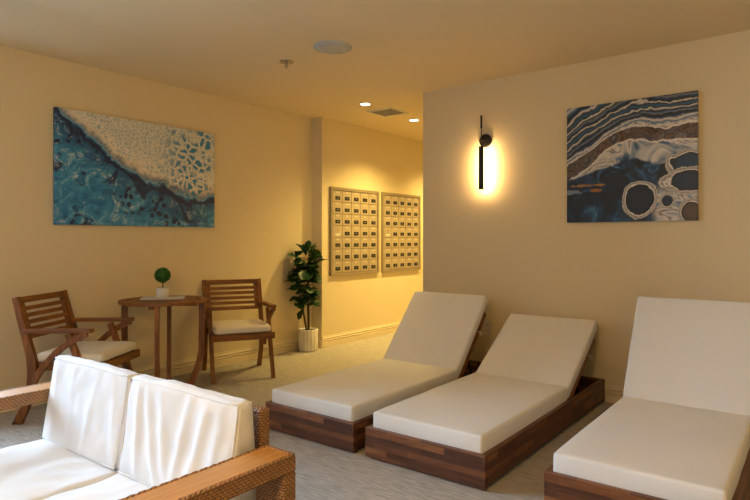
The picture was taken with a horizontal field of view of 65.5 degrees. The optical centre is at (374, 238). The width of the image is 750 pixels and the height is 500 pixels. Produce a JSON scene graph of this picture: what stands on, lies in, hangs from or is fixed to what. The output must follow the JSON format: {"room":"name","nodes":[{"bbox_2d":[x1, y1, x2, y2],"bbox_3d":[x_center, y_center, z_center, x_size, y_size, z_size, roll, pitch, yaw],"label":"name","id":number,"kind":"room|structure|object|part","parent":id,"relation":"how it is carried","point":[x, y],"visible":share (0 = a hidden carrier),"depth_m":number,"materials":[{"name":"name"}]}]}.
{"room":"spa","nodes":[
{"label":"spa","id":0,"kind":"room"},
{"bbox_2d":[0,45,311,389],"bbox_3d":[-2.783,-0.075,4.339,0.150,2.690,6.520,0,0,37],"label":"wall","id":1,"kind":"structure","parent":0,"point":[263,156],"depth_m":5.15,"materials":[{"name":"beige paint"}]},
{"bbox_2d":[53,107,214,226],"bbox_3d":[-2.048,-0.573,5.149,0.034,0.917,1.506,0,0,37],"label":"canvas painting","id":2,"kind":"object","parent":1,"relation":"attached to","point":[108,170],"visible":1,"depth_m":5.02,"materials":[{"name":"blue fabric"}]},
{"bbox_2d":[0,338,298,412],"bbox_3d":[-2.716,1.203,4.287,0.020,0.134,6.520,0,0,37],"label":"baseboard","id":3,"kind":"structure","parent":1,"relation":"attached to","point":[184,366],"depth_m":5.84,"materials":[{"name":"beige paint"}]},
{"bbox_2d":[0,333,614,499],"bbox_3d":[1.468,1.320,3.629,7.770,0.100,10.850,0,0,37],"label":"floor","id":4,"kind":"structure","parent":0,"point":[322,472],"depth_m":3.50,"materials":[{"name":"grey carpet"}]},
{"bbox_2d":[12,290,139,424],"bbox_3d":[-2.155,0.854,4.252,0.673,0.914,0.622,0,0,4],"label":"armchair","id":5,"kind":"object","parent":4,"relation":"on","point":[116,352],"visible":0.8,"depth_m":4.07,"materials":[{"name":"brown wood"}]},
{"bbox_3d":[-2.413,0.854,4.003,0.197,0.914,0.034,0,0,4],"label":"leg","id":6,"kind":"part","parent":5,"relation":"part of","materials":[{"name":"brown wood"}]},
{"bbox_3d":[-2.111,0.877,4.012,0.475,0.055,0.024,0,0,4],"label":"seat rail","id":7,"kind":"part","parent":5,"relation":"part of","materials":[{"name":"brown wood"}]},
{"bbox_3d":[-2.408,0.548,4.272,0.101,0.293,0.502,0,0,4],"label":"backrest frame","id":8,"kind":"part","parent":5,"relation":"part of","materials":[{"name":"brown wood"}]},
{"bbox_3d":[-2.155,0.626,3.972,0.482,0.036,0.060,0,0,4],"label":"armrest","id":9,"kind":"part","parent":5,"relation":"part of","materials":[{"name":"brown wood"}]},
{"bbox_3d":[-2.372,0.854,4.538,0.197,0.914,0.034,0,0,4],"label":"leg","id":10,"kind":"part","parent":5,"relation":"part of","materials":[{"name":"brown wood"}]},
{"bbox_3d":[-1.973,0.956,3.971,0.269,0.628,0.034,0,0,4],"label":"leg","id":11,"kind":"part","parent":5,"relation":"part of","materials":[{"name":"brown wood"}]},
{"bbox_2d":[38,341,135,362],"bbox_3d":[-2.081,0.817,4.246,0.480,0.080,0.510,0,0,4],"label":"seat cushion","id":12,"kind":"object","parent":5,"relation":"on","point":[98,351],"depth_m":4.15,"materials":[{"name":"beige fabric"}]},
{"bbox_3d":[-2.113,0.626,4.530,0.482,0.036,0.060,0,0,4],"label":"armrest","id":13,"kind":"part","parent":5,"relation":"part of","materials":[{"name":"brown wood"}]},
{"bbox_3d":[-1.933,0.956,4.503,0.269,0.628,0.034,0,0,4],"label":"leg","id":14,"kind":"part","parent":5,"relation":"part of","materials":[{"name":"brown wood"}]},
{"bbox_3d":[-1.851,0.879,4.229,0.026,0.058,0.568,0,0,4],"label":"seat rail","id":15,"kind":"part","parent":5,"relation":"part of","materials":[{"name":"brown wood"}]},
{"bbox_2d":[0,355,295,499],"bbox_3d":[-1.093,0.890,1.990,1.569,0.759,0.837,0,0,37],"label":"wicker sofa","id":16,"kind":"object","parent":4,"relation":"on","point":[110,432],"visible":1,"depth_m":2.06,"materials":[{"name":"fabric"}]},
{"bbox_3d":[-1.675,0.697,2.406,0.138,0.047,0.792,0,0,37],"label":"armrest","id":17,"kind":"part","parent":16,"relation":"part of","materials":[{"name":"wicker"}]},
{"bbox_2d":[0,439,117,499],"bbox_3d":[-1.361,0.935,2.181,0.645,0.145,0.764,0,0,37],"label":"seat cushion","id":18,"kind":"object","parent":16,"relation":"on","point":[43,469],"depth_m":2.19,"materials":[{"name":"white fabric"}]},
{"bbox_2d":[43,355,138,468],"bbox_3d":[-1.176,0.697,2.424,0.628,0.366,0.147,0,0,37],"label":"cushion","id":19,"kind":"object","parent":16,"relation":"on","point":[87,409],"depth_m":2.35,"materials":[{"name":"white fabric"}]},
{"bbox_2d":[43,473,150,499],"bbox_3d":[-0.849,0.934,1.786,0.683,0.146,0.766,0,0,37],"label":"seat cushion","id":20,"kind":"object","parent":16,"relation":"on","point":[106,486],"depth_m":2.04,"materials":[{"name":"white fabric"}]},
{"bbox_2d":[119,374,255,499],"bbox_3d":[-0.671,0.695,2.035,0.644,0.368,0.148,0,0,37],"label":"cushion","id":21,"kind":"object","parent":16,"relation":"on","point":[169,430],"depth_m":2.00,"materials":[{"name":"white fabric"}]},
{"bbox_3d":[-0.537,0.697,1.537,0.132,0.047,0.792,0,0,37],"label":"armrest","id":22,"kind":"part","parent":16,"relation":"part of","materials":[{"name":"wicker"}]},
{"bbox_3d":[-0.877,0.868,2.324,1.290,0.605,0.043,0,0,37],"label":"panel","id":23,"kind":"part","parent":16,"relation":"part of","materials":[{"name":"wicker"}]},
{"bbox_3d":[-0.312,0.995,1.831,0.132,0.550,0.051,0,0,37],"label":"leg","id":24,"kind":"part","parent":16,"relation":"part of","materials":[{"name":"wicker"}]},
{"bbox_2d":[118,295,206,384],"bbox_3d":[-1.773,0.889,4.888,0.704,0.768,0.704,0,0,0],"label":"bistro table","id":25,"kind":"object","parent":4,"relation":"on","point":[189,300],"visible":0.7,"depth_m":4.82,"materials":[{"name":"brown wood"}]},
{"bbox_3d":[-2.013,0.901,4.842,0.171,0.744,0.034,0,0,-11],"label":"leg","id":26,"kind":"part","parent":25,"relation":"part of","materials":[{"name":"brown wood"}]},
{"bbox_3d":[-1.718,0.900,4.607,0.034,0.740,0.088,0,0,-11],"label":"leg","id":27,"kind":"part","parent":25,"relation":"part of","materials":[{"name":"brown wood"}]},
{"bbox_2d":[140,296,185,299],"bbox_3d":[-1.789,0.497,4.928,0.344,0.014,0.184,0,0,-13],"label":"serving tray","id":28,"kind":"object","parent":25,"relation":"on","point":[143,297],"visible":0.96,"depth_m":4.86,"materials":[{"name":"white"}]},
{"bbox_2d":[154,267,170,297],"bbox_3d":[-1.784,0.366,4.900,0.139,0.260,0.140,0,0,37],"label":"potted topiary","id":29,"kind":"object","parent":28,"relation":"on","point":[162,275],"visible":1,"depth_m":4.86,"materials":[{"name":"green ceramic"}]},
{"bbox_2d":[156,287,168,297],"bbox_3d":[-1.785,0.452,4.900,0.104,0.088,0.104,0,0,37],"label":"pot","id":30,"kind":"object","parent":29,"relation":"attached to","point":[161,292],"depth_m":4.86,"materials":[{"name":"white ceramic"}]},
{"bbox_3d":[-1.827,0.900,5.169,0.034,0.740,0.088,0,0,-11],"label":"leg","id":31,"kind":"part","parent":25,"relation":"part of","materials":[{"name":"brown wood"}]},
{"bbox_3d":[-1.532,0.901,4.935,0.171,0.744,0.034,0,0,-11],"label":"leg","id":32,"kind":"part","parent":25,"relation":"part of","materials":[{"name":"brown wood"}]},
{"bbox_2d":[202,278,275,383],"bbox_3d":[-1.301,0.854,5.508,0.622,0.914,0.673,0,0,-24],"label":"armchair","id":33,"kind":"object","parent":4,"relation":"on","point":[248,329],"visible":0.9,"depth_m":5.50,"materials":[{"name":"brown wood"}]},
{"bbox_3d":[-1.642,0.854,5.619,0.034,0.914,0.197,0,0,-24],"label":"leg","id":34,"kind":"part","parent":33,"relation":"part of","materials":[{"name":"brown wood"}]},
{"bbox_3d":[-1.549,0.626,5.377,0.060,0.036,0.482,0,0,-24],"label":"armrest","id":35,"kind":"part","parent":33,"relation":"part of","materials":[{"name":"brown wood"}]},
{"bbox_3d":[-1.464,0.956,5.216,0.034,0.628,0.269,0,0,-24],"label":"leg","id":36,"kind":"part","parent":33,"relation":"part of","materials":[{"name":"brown wood"}]},
{"bbox_3d":[-1.403,0.548,5.741,0.502,0.293,0.101,0,0,-24],"label":"backrest frame","id":37,"kind":"part","parent":33,"relation":"part of","materials":[{"name":"brown wood"}]},
{"bbox_2d":[212,319,270,334],"bbox_3d":[-1.271,0.817,5.440,0.510,0.080,0.480,0,0,-24],"label":"seat cushion","id":38,"kind":"object","parent":33,"relation":"on","point":[248,326],"depth_m":5.27,"materials":[{"name":"beige fabric"}]},
{"bbox_3d":[-1.178,0.879,5.229,0.568,0.058,0.026,0,0,-24],"label":"seat rail","id":39,"kind":"part","parent":33,"relation":"part of","materials":[{"name":"brown wood"}]},
{"bbox_3d":[-1.151,0.854,5.834,0.034,0.914,0.197,0,0,-24],"label":"leg","id":40,"kind":"part","parent":33,"relation":"part of","materials":[{"name":"brown wood"}]},
{"bbox_3d":[-1.036,0.626,5.602,0.060,0.036,0.482,0,0,-24],"label":"armrest","id":41,"kind":"part","parent":33,"relation":"part of","materials":[{"name":"brown wood"}]},
{"bbox_3d":[-0.975,0.956,5.430,0.034,0.628,0.269,0,0,-24],"label":"leg","id":42,"kind":"part","parent":33,"relation":"part of","materials":[{"name":"brown wood"}]},
{"bbox_2d":[284,240,326,351],"bbox_3d":[-0.756,0.642,6.557,0.356,1.256,0.474,0,0,37],"label":"potted ficus","id":43,"kind":"object","parent":4,"relation":"on","point":[307,336],"visible":1,"depth_m":6.54,"materials":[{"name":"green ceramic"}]},
{"bbox_3d":[-0.816,0.567,6.597,0.149,0.954,0.111,0,0,5],"label":"stem","id":44,"kind":"part","parent":43,"relation":"part of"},
{"bbox_2d":[298,327,317,351],"bbox_3d":[-0.760,1.147,6.638,0.226,0.247,0.226,0,0,37],"label":"pot","id":45,"kind":"object","parent":43,"relation":"attached to","point":[307,336],"depth_m":6.55,"materials":[{"name":"white ceramic"}]},
{"bbox_2d":[265,291,487,452],"bbox_3d":[0.190,0.871,4.484,0.765,0.798,2.050,0,0,37],"label":"chaise lounger","id":46,"kind":"object","parent":4,"relation":"on","point":[432,345],"visible":0.91,"depth_m":4.22,"materials":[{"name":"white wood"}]},
{"bbox_3d":[-0.032,1.060,4.194,0.716,0.128,1.270,0,0,37],"label":"seat mattress","id":47,"kind":"part","parent":46,"relation":"part of","materials":[{"name":"white fabric"}]},
{"bbox_3d":[0.498,0.784,4.888,0.715,0.624,0.580,0,0,37],"label":"mattress","id":48,"kind":"part","parent":46,"relation":"part of","materials":[{"name":"white fabric"}]},
{"bbox_3d":[0.507,0.865,4.899,0.699,0.525,0.487,0,0,37],"label":"backrest","id":49,"kind":"part","parent":46,"relation":"part of","materials":[{"name":"white fabric"}]},
{"bbox_2d":[365,314,604,490],"bbox_3d":[0.868,0.947,3.964,0.765,0.646,2.045,0,0,37],"label":"chaise lounger","id":50,"kind":"object","parent":4,"relation":"on","point":[471,430],"visible":1,"depth_m":3.53,"materials":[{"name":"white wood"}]},
{"bbox_3d":[0.647,1.060,3.675,0.715,0.127,1.268,0,0,37],"label":"seat mattress","id":51,"kind":"part","parent":50,"relation":"part of","materials":[{"name":"white fabric"}]},
{"bbox_3d":[1.227,0.860,4.434,0.715,0.472,0.704,0,0,37],"label":"mattress","id":52,"kind":"part","parent":50,"relation":"part of","materials":[{"name":"white fabric"}]},
{"bbox_3d":[1.222,0.942,4.429,0.699,0.392,0.594,0,0,37],"label":"backrest","id":53,"kind":"part","parent":50,"relation":"part of","materials":[{"name":"white fabric"}]},
{"bbox_2d":[544,296,749,499],"bbox_3d":[1.706,0.832,3.302,0.765,0.876,2.010,0,0,37],"label":"chaise lounger","id":54,"kind":"object","parent":4,"relation":"on","point":[679,429],"visible":1,"depth_m":3.22,"materials":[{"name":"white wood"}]},
{"bbox_3d":[1.496,1.060,3.027,0.714,0.127,1.269,0,0,37],"label":"seat mattress","id":55,"kind":"part","parent":54,"relation":"part of","materials":[{"name":"white fabric"}]},
{"bbox_3d":[1.984,0.746,3.667,0.715,0.704,0.469,0,0,37],"label":"mattress","id":56,"kind":"part","parent":54,"relation":"part of","materials":[{"name":"white fabric"}]},
{"bbox_2d":[312,117,422,336],"bbox_3d":[0.466,-0.075,8.463,0.310,2.690,3.980,0,0,37],"label":"wall","id":57,"kind":"structure","parent":0,"point":[344,155],"depth_m":7.33,"materials":[{"name":"beige paint"}]},
{"bbox_2d":[318,336,322,347],"bbox_3d":[-0.676,1.203,6.818,0.160,0.134,0.020,0,0,37],"label":"baseboard","id":58,"kind":"structure","parent":57,"relation":"attached to","point":[320,339],"depth_m":6.78,"materials":[{"name":"beige paint"}]},
{"bbox_2d":[329,186,378,275],"bbox_3d":[-0.242,-0.090,7.256,0.030,1.059,0.945,0,0,37],"label":"mailboxes","id":59,"kind":"object","parent":57,"relation":"attached to","point":[353,213],"visible":1,"depth_m":7.21,"materials":[{"name":"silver metal"}]},
{"bbox_3d":[-0.454,-0.090,6.978,0.014,0.135,0.169,0,0,37],"label":"outgoing mail panel","id":60,"kind":"part","parent":59,"relation":"part of","materials":[{"name":"metal"}]},
{"bbox_3d":[-0.454,0.333,6.978,0.014,0.135,0.169,0,0,37],"label":"door","id":61,"kind":"part","parent":59,"relation":"part of","materials":[{"name":"metal"}]},
{"bbox_3d":[-0.454,0.192,6.978,0.014,0.135,0.169,0,0,37],"label":"door","id":62,"kind":"part","parent":59,"relation":"part of","materials":[{"name":"beige metal"}]},
{"bbox_3d":[-0.454,0.051,6.978,0.014,0.135,0.169,0,0,37],"label":"door","id":63,"kind":"part","parent":59,"relation":"part of","materials":[{"name":"metal"}]},
{"bbox_3d":[-0.454,-0.232,6.978,0.014,0.135,0.169,0,0,37],"label":"door","id":64,"kind":"part","parent":59,"relation":"part of","materials":[{"name":"metal"}]},
{"bbox_3d":[-0.454,-0.373,6.978,0.014,0.135,0.169,0,0,37],"label":"door","id":65,"kind":"part","parent":59,"relation":"part of","materials":[{"name":"beige metal"}]},
{"bbox_3d":[-0.454,-0.514,6.978,0.014,0.135,0.169,0,0,37],"label":"door","id":66,"kind":"part","parent":59,"relation":"part of","materials":[{"name":"metal"}]},
{"bbox_3d":[-0.348,0.333,7.117,0.014,0.135,0.169,0,0,37],"label":"door","id":67,"kind":"part","parent":59,"relation":"part of","materials":[{"name":"metal"}]},
{"bbox_3d":[-0.348,0.192,7.117,0.014,0.135,0.169,0,0,37],"label":"door","id":68,"kind":"part","parent":59,"relation":"part of","materials":[{"name":"metal"}]},
{"bbox_3d":[-0.348,0.051,7.117,0.014,0.135,0.169,0,0,37],"label":"door","id":69,"kind":"part","parent":59,"relation":"part of","materials":[{"name":"metal"}]},
{"bbox_3d":[-0.348,-0.090,7.117,0.014,0.135,0.169,0,0,37],"label":"door","id":70,"kind":"part","parent":59,"relation":"part of","materials":[{"name":"metal"}]},
{"bbox_3d":[-0.348,-0.232,7.117,0.014,0.135,0.169,0,0,37],"label":"door","id":71,"kind":"part","parent":59,"relation":"part of","materials":[{"name":"metal"}]},
{"bbox_3d":[-0.348,-0.373,7.117,0.014,0.135,0.169,0,0,37],"label":"door","id":72,"kind":"part","parent":59,"relation":"part of","materials":[{"name":"beige metal"}]},
{"bbox_3d":[-0.348,-0.514,7.117,0.014,0.135,0.169,0,0,37],"label":"door","id":73,"kind":"part","parent":59,"relation":"part of","materials":[{"name":"metal"}]},
{"bbox_3d":[-0.242,0.333,7.256,0.014,0.135,0.169,0,0,37],"label":"door","id":74,"kind":"part","parent":59,"relation":"part of","materials":[{"name":"metal"}]},
{"bbox_3d":[-0.242,0.192,7.256,0.014,0.135,0.169,0,0,37],"label":"door","id":75,"kind":"part","parent":59,"relation":"part of","materials":[{"name":"metal"}]},
{"bbox_3d":[-0.242,0.051,7.256,0.014,0.135,0.169,0,0,37],"label":"door","id":76,"kind":"part","parent":59,"relation":"part of","materials":[{"name":"beige metal"}]},
{"bbox_3d":[-0.242,-0.090,7.256,0.014,0.135,0.169,0,0,37],"label":"door","id":77,"kind":"part","parent":59,"relation":"part of","materials":[{"name":"metal"}]},
{"bbox_3d":[-0.242,-0.232,7.256,0.014,0.135,0.169,0,0,37],"label":"door","id":78,"kind":"part","parent":59,"relation":"part of","materials":[{"name":"beige metal"}]},
{"bbox_3d":[-0.242,-0.373,7.256,0.014,0.135,0.169,0,0,37],"label":"door","id":79,"kind":"part","parent":59,"relation":"part of","materials":[{"name":"metal"}]},
{"bbox_3d":[-0.242,-0.514,7.256,0.014,0.135,0.169,0,0,37],"label":"door","id":80,"kind":"part","parent":59,"relation":"part of","materials":[{"name":"metal"}]},
{"bbox_3d":[-0.136,0.333,7.396,0.014,0.135,0.169,0,0,37],"label":"door","id":81,"kind":"part","parent":59,"relation":"part of","materials":[{"name":"metal"}]},
{"bbox_3d":[-0.136,0.192,7.396,0.014,0.135,0.169,0,0,37],"label":"door","id":82,"kind":"part","parent":59,"relation":"part of","materials":[{"name":"beige metal"}]},
{"bbox_3d":[-0.136,0.051,7.396,0.014,0.135,0.169,0,0,37],"label":"door","id":83,"kind":"part","parent":59,"relation":"part of","materials":[{"name":"metal"}]},
{"bbox_3d":[-0.136,-0.090,7.396,0.014,0.135,0.169,0,0,37],"label":"door","id":84,"kind":"part","parent":59,"relation":"part of","materials":[{"name":"metal"}]},
{"bbox_3d":[-0.136,-0.232,7.396,0.014,0.135,0.169,0,0,37],"label":"door","id":85,"kind":"part","parent":59,"relation":"part of","materials":[{"name":"beige metal"}]},
{"bbox_3d":[-0.136,-0.373,7.396,0.014,0.135,0.169,0,0,37],"label":"door","id":86,"kind":"part","parent":59,"relation":"part of","materials":[{"name":"metal"}]},
{"bbox_3d":[-0.136,-0.514,7.396,0.014,0.135,0.169,0,0,37],"label":"door","id":87,"kind":"part","parent":59,"relation":"part of","materials":[{"name":"metal"}]},
{"bbox_3d":[-0.029,0.333,7.535,0.014,0.135,0.169,0,0,37],"label":"door","id":88,"kind":"part","parent":59,"relation":"part of","materials":[{"name":"metal"}]},
{"bbox_3d":[-0.029,0.192,7.535,0.014,0.135,0.169,0,0,37],"label":"door","id":89,"kind":"part","parent":59,"relation":"part of","materials":[{"name":"metal"}]},
{"bbox_3d":[-0.029,0.051,7.535,0.014,0.135,0.169,0,0,37],"label":"door","id":90,"kind":"part","parent":59,"relation":"part of","materials":[{"name":"metal"}]},
{"bbox_3d":[-0.029,-0.090,7.535,0.014,0.135,0.169,0,0,37],"label":"door","id":91,"kind":"part","parent":59,"relation":"part of","materials":[{"name":"metal"}]},
{"bbox_3d":[-0.029,-0.232,7.535,0.014,0.135,0.169,0,0,37],"label":"door","id":92,"kind":"part","parent":59,"relation":"part of","materials":[{"name":"metal"}]},
{"bbox_3d":[-0.029,-0.373,7.535,0.014,0.135,0.169,0,0,37],"label":"door","id":93,"kind":"part","parent":59,"relation":"part of","materials":[{"name":"beige metal"}]},
{"bbox_3d":[-0.029,-0.514,7.535,0.014,0.135,0.169,0,0,37],"label":"door","id":94,"kind":"part","parent":59,"relation":"part of","materials":[{"name":"beige metal"}]},
{"bbox_2d":[322,321,400,347],"bbox_3d":[0.597,1.203,8.363,0.020,0.134,3.980,0,0,37],"label":"baseboard","id":95,"kind":"structure","parent":57,"relation":"attached to","point":[365,333],"depth_m":7.31,"materials":[{"name":"beige paint"}]},
{"bbox_2d":[381,192,420,271],"bbox_3d":[0.369,-0.090,8.056,0.030,1.059,0.916,0,0,37],"label":"mailboxes","id":96,"kind":"object","parent":57,"relation":"attached to","point":[400,213],"visible":1,"depth_m":8.02,"materials":[{"name":"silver metal"}]},
{"bbox_3d":[0.164,-0.090,7.788,0.014,0.135,0.163,0,0,37],"label":"outgoing mail panel","id":97,"kind":"part","parent":96,"relation":"part of","materials":[{"name":"metal"}]},
{"bbox_3d":[0.164,0.333,7.788,0.014,0.135,0.163,0,0,37],"label":"door","id":98,"kind":"part","parent":96,"relation":"part of","materials":[{"name":"metal"}]},
{"bbox_3d":[0.164,0.192,7.788,0.014,0.135,0.163,0,0,37],"label":"door","id":99,"kind":"part","parent":96,"relation":"part of","materials":[{"name":"metal"}]},
{"bbox_3d":[0.164,0.051,7.788,0.014,0.135,0.163,0,0,37],"label":"door","id":100,"kind":"part","parent":96,"relation":"part of","materials":[{"name":"metal"}]},
{"bbox_3d":[0.164,-0.232,7.788,0.014,0.135,0.163,0,0,37],"label":"door","id":101,"kind":"part","parent":96,"relation":"part of","materials":[{"name":"metal"}]},
{"bbox_3d":[0.164,-0.373,7.788,0.014,0.135,0.163,0,0,37],"label":"door","id":102,"kind":"part","parent":96,"relation":"part of","materials":[{"name":"metal"}]},
{"bbox_3d":[0.164,-0.514,7.788,0.014,0.135,0.163,0,0,37],"label":"door","id":103,"kind":"part","parent":96,"relation":"part of","materials":[{"name":"metal"}]},
{"bbox_3d":[0.266,0.333,7.922,0.014,0.135,0.163,0,0,37],"label":"door","id":104,"kind":"part","parent":96,"relation":"part of","materials":[{"name":"metal"}]},
{"bbox_3d":[0.266,0.192,7.922,0.014,0.135,0.163,0,0,37],"label":"door","id":105,"kind":"part","parent":96,"relation":"part of","materials":[{"name":"beige metal"}]},
{"bbox_3d":[0.266,0.051,7.922,0.014,0.135,0.163,0,0,37],"label":"door","id":106,"kind":"part","parent":96,"relation":"part of","materials":[{"name":"metal"}]},
{"bbox_3d":[0.266,-0.090,7.922,0.014,0.135,0.163,0,0,37],"label":"door","id":107,"kind":"part","parent":96,"relation":"part of","materials":[{"name":"metal"}]},
{"bbox_3d":[0.266,-0.232,7.922,0.014,0.135,0.163,0,0,37],"label":"door","id":108,"kind":"part","parent":96,"relation":"part of","materials":[{"name":"metal"}]},
{"bbox_3d":[0.266,-0.373,7.922,0.014,0.135,0.163,0,0,37],"label":"door","id":109,"kind":"part","parent":96,"relation":"part of","materials":[{"name":"metal"}]},
{"bbox_3d":[0.266,-0.514,7.922,0.014,0.135,0.163,0,0,37],"label":"door","id":110,"kind":"part","parent":96,"relation":"part of","materials":[{"name":"metal"}]},
{"bbox_3d":[0.369,0.333,8.057,0.014,0.135,0.163,0,0,37],"label":"door","id":111,"kind":"part","parent":96,"relation":"part of","materials":[{"name":"metal"}]},
{"bbox_3d":[0.369,0.192,8.057,0.014,0.135,0.163,0,0,37],"label":"door","id":112,"kind":"part","parent":96,"relation":"part of","materials":[{"name":"metal"}]},
{"bbox_3d":[0.369,0.051,8.057,0.014,0.135,0.163,0,0,37],"label":"door","id":113,"kind":"part","parent":96,"relation":"part of","materials":[{"name":"metal"}]},
{"bbox_3d":[0.369,-0.090,8.057,0.014,0.135,0.163,0,0,37],"label":"door","id":114,"kind":"part","parent":96,"relation":"part of","materials":[{"name":"metal"}]},
{"bbox_3d":[0.369,-0.232,8.057,0.014,0.135,0.163,0,0,37],"label":"door","id":115,"kind":"part","parent":96,"relation":"part of","materials":[{"name":"metal"}]},
{"bbox_3d":[0.369,-0.373,8.057,0.014,0.135,0.163,0,0,37],"label":"door","id":116,"kind":"part","parent":96,"relation":"part of","materials":[{"name":"beige metal"}]},
{"bbox_3d":[0.369,-0.514,8.057,0.014,0.135,0.163,0,0,37],"label":"door","id":117,"kind":"part","parent":96,"relation":"part of","materials":[{"name":"metal"}]},
{"bbox_3d":[0.472,0.333,8.191,0.014,0.135,0.163,0,0,37],"label":"door","id":118,"kind":"part","parent":96,"relation":"part of","materials":[{"name":"metal"}]},
{"bbox_3d":[0.472,0.192,8.191,0.014,0.135,0.163,0,0,37],"label":"door","id":119,"kind":"part","parent":96,"relation":"part of","materials":[{"name":"beige metal"}]},
{"bbox_3d":[0.472,0.051,8.191,0.014,0.135,0.163,0,0,37],"label":"door","id":120,"kind":"part","parent":96,"relation":"part of","materials":[{"name":"metal"}]},
{"bbox_3d":[0.472,-0.090,8.191,0.014,0.135,0.163,0,0,37],"label":"door","id":121,"kind":"part","parent":96,"relation":"part of","materials":[{"name":"metal"}]},
{"bbox_3d":[0.472,-0.232,8.191,0.014,0.135,0.163,0,0,37],"label":"door","id":122,"kind":"part","parent":96,"relation":"part of","materials":[{"name":"metal"}]},
{"bbox_3d":[0.472,-0.373,8.191,0.014,0.135,0.163,0,0,37],"label":"door","id":123,"kind":"part","parent":96,"relation":"part of","materials":[{"name":"metal"}]},
{"bbox_3d":[0.472,-0.514,8.191,0.014,0.135,0.163,0,0,37],"label":"door","id":124,"kind":"part","parent":96,"relation":"part of","materials":[{"name":"metal"}]},
{"bbox_3d":[0.574,0.333,8.326,0.014,0.135,0.163,0,0,37],"label":"door","id":125,"kind":"part","parent":96,"relation":"part of","materials":[{"name":"metal"}]},
{"bbox_3d":[0.574,0.192,8.326,0.014,0.135,0.163,0,0,37],"label":"door","id":126,"kind":"part","parent":96,"relation":"part of","materials":[{"name":"metal"}]},
{"bbox_3d":[0.574,0.051,8.326,0.014,0.135,0.163,0,0,37],"label":"door","id":127,"kind":"part","parent":96,"relation":"part of","materials":[{"name":"metal"}]},
{"bbox_3d":[0.574,-0.090,8.326,0.014,0.135,0.163,0,0,37],"label":"door","id":128,"kind":"part","parent":96,"relation":"part of","materials":[{"name":"metal"}]},
{"bbox_3d":[0.574,-0.232,8.326,0.014,0.135,0.163,0,0,37],"label":"door","id":129,"kind":"part","parent":96,"relation":"part of","materials":[{"name":"metal"}]},
{"bbox_3d":[0.574,-0.373,8.326,0.014,0.135,0.163,0,0,37],"label":"door","id":130,"kind":"part","parent":96,"relation":"part of","materials":[{"name":"metal"}]},
{"bbox_3d":[0.574,-0.514,8.326,0.014,0.135,0.163,0,0,37],"label":"door","id":131,"kind":"part","parent":96,"relation":"part of","materials":[{"name":"beige metal"}]},
{"bbox_2d":[0,0,749,141],"bbox_3d":[1.468,-1.470,3.629,7.770,0.100,10.850,0,0,37],"label":"ceiling","id":132,"kind":"structure","parent":0,"point":[401,51],"depth_m":4.17,"materials":[{"name":"paint"}]},
{"bbox_2d":[279,59,293,67],"bbox_3d":[-0.709,-1.394,4.667,0.116,0.050,0.116,0,0,37],"label":"sprinkler","id":133,"kind":"object","parent":132,"relation":"attached to","point":[286,62],"visible":1,"depth_m":4.66,"materials":[{"name":"silver metal"}]},
{"bbox_2d":[313,40,351,53],"bbox_3d":[-0.315,-1.414,4.310,0.290,0.012,0.290,0,0,37],"label":"ceiling speaker","id":134,"kind":"object","parent":132,"relation":"attached to","point":[328,46],"visible":1,"depth_m":4.29},
{"bbox_2d":[359,103,370,105],"bbox_3d":[-0.102,-1.417,6.129,0.132,0.006,0.132,0,0,37],"label":"recessed light","id":135,"kind":"object","parent":132,"relation":"in","point":[361,104],"visible":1,"depth_m":6.14,"materials":[{"name":"white ceramic"}]},
{"bbox_2d":[366,107,407,116],"bbox_3d":[0.141,-1.416,6.522,0.342,0.008,0.342,0,0,37],"label":"ceiling vent","id":136,"kind":"object","parent":132,"relation":"in","point":[386,112],"visible":1,"depth_m":6.51,"materials":[{"name":"white metal"}]},
{"bbox_2d":[423,30,749,386],"bbox_3d":[3.995,-0.075,5.494,5.816,2.690,4.419,0,0,37],"label":"wall","id":137,"kind":"structure","parent":0,"point":[510,242],"depth_m":4.75,"materials":[{"name":"beige paint"}]},
{"bbox_2d":[479,115,491,189],"bbox_3d":[0.961,-0.766,5.186,0.120,0.657,0.110,0,0,39],"label":"wall sconce","id":138,"kind":"object","parent":137,"relation":"attached to","point":[485,140],"visible":1,"depth_m":5.15,"materials":[{"name":"black metal"}]},
{"bbox_2d":[483,321,490,334],"bbox_3d":[1.001,0.795,5.218,0.074,0.116,0.009,0,0,39],"label":"wall outlet","id":139,"kind":"object","parent":137,"relation":"attached to","point":[486,324],"visible":0.97,"depth_m":5.21,"materials":[{"name":"plastic"}]},
{"bbox_2d":[604,384,623,402],"bbox_3d":[2.690,1.203,3.827,5.770,0.134,0.020,0,0,39],"label":"baseboard","id":140,"kind":"structure","parent":137,"relation":"attached to","point":[613,394],"depth_m":4.51,"materials":[{"name":"beige paint"}]},
{"bbox_2d":[567,90,698,222],"bbox_3d":[1.930,-0.594,4.440,0.943,0.921,0.034,0,0,39],"label":"canvas painting","id":141,"kind":"object","parent":137,"relation":"attached to","point":[633,160],"visible":1,"depth_m":4.40,"materials":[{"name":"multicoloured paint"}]}
]}

